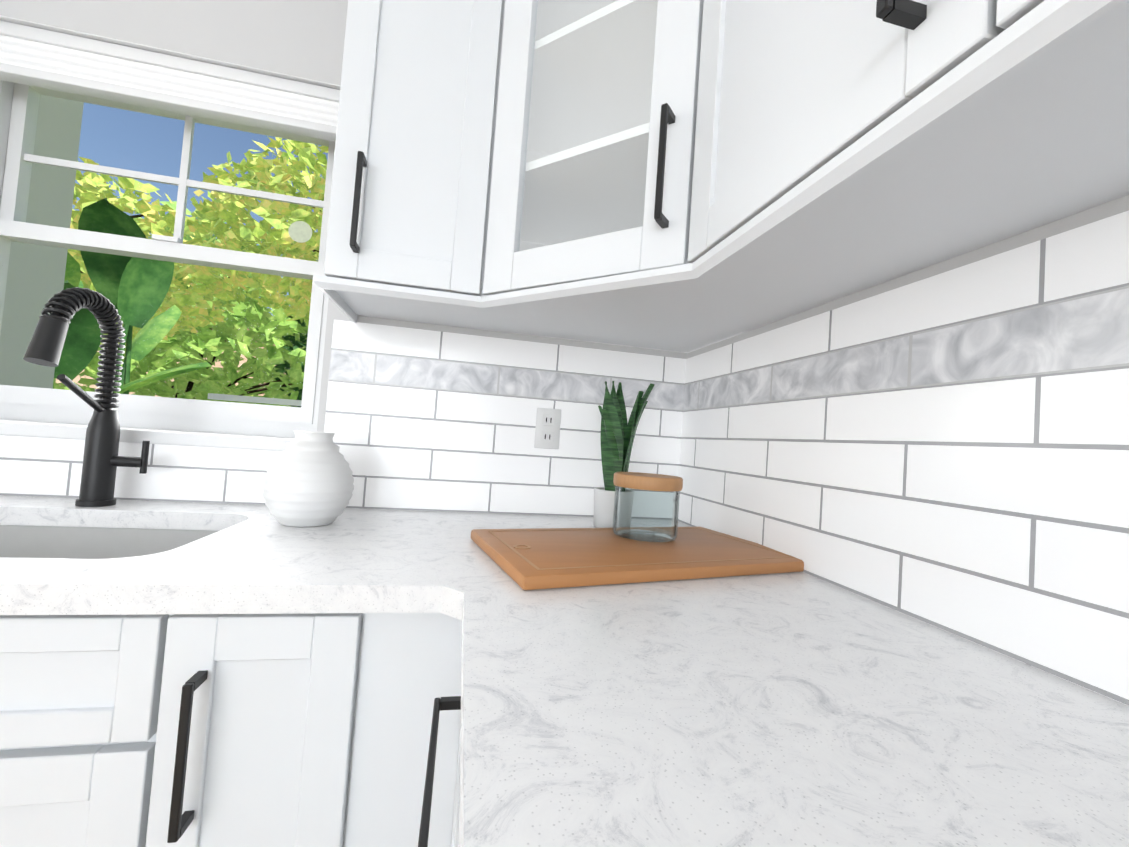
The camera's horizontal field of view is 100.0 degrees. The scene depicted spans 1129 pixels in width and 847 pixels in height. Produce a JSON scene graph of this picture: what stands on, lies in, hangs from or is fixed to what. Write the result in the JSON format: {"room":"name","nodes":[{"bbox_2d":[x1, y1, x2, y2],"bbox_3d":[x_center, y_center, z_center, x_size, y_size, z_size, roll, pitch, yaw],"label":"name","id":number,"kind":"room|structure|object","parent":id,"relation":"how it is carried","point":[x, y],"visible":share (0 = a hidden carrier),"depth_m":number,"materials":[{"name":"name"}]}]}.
{"room":"kitchen","nodes":[
{"label":"kitchen","id":0,"kind":"room"},
{"bbox_2d":[0,242,20,384],"bbox_3d":[-2.227,-0.389,1.508,0.220,2.840,0.710,4,-2,-12],"label":"wall","id":1,"kind":"structure","parent":0,"point":[8,308],"depth_m":1.86,"materials":[{"name":"grey paint"}]},
{"bbox_2d":[5,94,83,388],"bbox_3d":[-3.689,-0.485,1.676,3.020,2.840,0.220,4,-2,-12],"label":"wall","id":2,"kind":"structure","parent":0,"point":[60,139],"depth_m":1.98,"materials":[{"name":"grey paint"}]},
{"bbox_2d":[0,0,686,515],"bbox_3d":[-0.833,-0.298,1.325,2.880,2.840,0.220,4,-2,-12],"label":"wall","id":3,"kind":"structure","parent":0,"point":[302,38],"depth_m":1.23,"materials":[{"name":"grey paint"}]},
{"bbox_2d":[0,15,340,451],"bbox_3d":[-1.076,-0.448,1.270,0.930,0.992,0.231,4,-2,-12],"label":"window","id":4,"kind":"structure","parent":3,"relation":"in","point":[44,412],"depth_m":1.27,"materials":[{"name":"white wood"}]},
{"bbox_2d":[0,20,339,141],"bbox_3d":[-1.032,-0.878,1.221,0.878,0.121,0.050,4,-2,-12],"label":"window blind","id":5,"kind":"object","parent":4,"relation":"attached to","point":[46,59],"visible":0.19,"depth_m":1.21,"materials":[{"name":"white plastic"}]},
{"bbox_2d":[0,320,683,519],"bbox_3d":[-0.911,-0.050,1.187,2.612,0.494,0.008,4,-2,-12],"label":"backsplash","id":6,"kind":"structure","parent":3,"relation":"attached to","point":[421,420],"depth_m":1.31,"materials":[{"name":"tile"}]},
{"bbox_2d":[534,408,560,448],"bbox_3d":[-0.048,0.014,1.360,0.072,0.116,0.008,4,-2,-12],"label":"electrical outlet","id":7,"kind":"object","parent":6,"relation":"attached to","point":[547,429],"visible":1,"depth_m":1.36,"materials":[{"name":"plastic"}]},
{"bbox_2d":[687,195,1128,358],"bbox_3d":[1.178,-0.268,-1.772,0.220,2.840,6.670,4,-2,-12],"label":"wall","id":8,"kind":"structure","parent":0,"point":[1098,212],"depth_m":0.66,"materials":[{"name":"grey paint"}]},
{"bbox_2d":[313,0,1128,352],"bbox_3d":[0.163,-0.831,0.351,0.975,1.157,2.120,4,-2,-12],"label":"upper cabinet","id":9,"kind":"object","parent":8,"relation":"attached to","point":[683,176],"visible":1,"depth_m":0.41,"materials":[{"name":"white paint"}]},
{"bbox_2d":[672,211,1128,705],"bbox_3d":[0.614,0.023,0.250,0.008,0.494,2.430,4,-2,-12],"label":"backsplash","id":10,"kind":"structure","parent":8,"relation":"attached to","point":[948,451],"depth_m":0.63,"materials":[{"name":"tile"}]},
{"bbox_3d":[-1.791,0.973,-1.950,5.900,0.060,8.040,4,-2,-12],"label":"floor","id":11,"kind":"structure","parent":0,"visible":0},
{"bbox_2d":[0,525,220,846],"bbox_3d":[-1.044,0.655,0.820,0.879,0.876,0.638,4,-2,-12],"label":"base cabinet","id":12,"kind":"object","parent":11,"relation":"on","point":[82,696],"depth_m":0.60,"materials":[{"name":"white paint"}]},
{"bbox_2d":[148,613,407,846],"bbox_3d":[-0.499,0.697,0.935,0.238,0.876,0.638,4,-2,-12],"label":"base cabinet","id":13,"kind":"object","parent":11,"relation":"on","point":[253,730],"depth_m":0.64,"materials":[{"name":"white paint"}]},
{"bbox_2d":[440,619,461,846],"bbox_3d":[0.185,0.730,0.511,0.627,0.876,0.503,4,-2,-12],"label":"base cabinet","id":14,"kind":"object","parent":11,"relation":"on","point":[449,832],"depth_m":0.70,"materials":[{"name":"white paint"}]},
{"bbox_2d":[0,496,829,614],"bbox_3d":[-0.848,0.210,0.851,2.583,0.038,0.678,4,-2,-12],"label":"countertop","id":15,"kind":"structure","parent":14,"relation":"on","point":[365,560],"depth_m":0.74,"materials":[{"name":"stone"}]},
{"bbox_2d":[23,287,149,506],"bbox_3d":[-0.995,-0.050,1.000,0.124,0.468,0.235,4,-2,-12],"label":"faucet","id":16,"kind":"object","parent":15,"relation":"on","point":[102,460],"visible":1,"depth_m":1.05,"materials":[{"name":"black metal"}]},
{"bbox_2d":[0,525,217,558],"bbox_3d":[-1.007,0.320,0.818,0.703,0.204,0.400,4,-2,-12],"label":"sink","id":17,"kind":"object","parent":15,"relation":"in","point":[17,541],"depth_m":1.02,"materials":[{"name":"white ceramic"}]},
{"bbox_2d":[262,431,353,526],"bbox_3d":[-0.556,0.117,1.038,0.178,0.199,0.178,4,-2,-12],"label":"vase","id":18,"kind":"object","parent":15,"relation":"on","point":[308,478],"visible":1,"depth_m":0.98,"materials":[{"name":"ceramic"}]},
{"bbox_2d":[594,381,654,527],"bbox_3d":[0.147,0.077,1.253,0.154,0.392,0.159,4,-2,-12],"label":"snake plant","id":19,"kind":"object","parent":15,"relation":"on","point":[618,431],"visible":0.73,"depth_m":1.21,"materials":[{"name":"green plant"}]},
{"bbox_2d":[471,527,803,589],"bbox_3d":[0.146,0.251,0.949,0.600,0.023,0.340,5,-2,-24],"label":"cutting board","id":20,"kind":"object","parent":15,"relation":"on","point":[537,558],"visible":0.98,"depth_m":0.85,"materials":[{"name":"brown wood"}]},
{"bbox_2d":[612,472,682,541],"bbox_3d":[0.179,0.179,1.039,0.150,0.132,0.150,4,-2,-12],"label":"glass jar","id":21,"kind":"object","parent":20,"relation":"on","point":[646,481],"visible":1,"depth_m":1.00,"materials":[{"name":"clear glass"}]},
{"bbox_2d":[424,584,1128,846],"bbox_3d":[0.339,0.258,-0.135,0.663,0.038,1.800,4,-2,-12],"label":"countertop","id":22,"kind":"structure","parent":14,"relation":"on","point":[786,710],"depth_m":0.38,"materials":[{"name":"stone"}]},
{"label":"outside","id":23,"kind":"structure","parent":0,"visible":0},
{"bbox_2d":[53,136,328,406],"bbox_3d":[-4.192,-3.298,2.802,113.473,9.298,109.485,4,-2,-12],"label":"trees","id":24,"kind":"object","parent":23,"point":[209,318],"depth_m":5.95,"materials":[{"name":"plant"}]}
]}

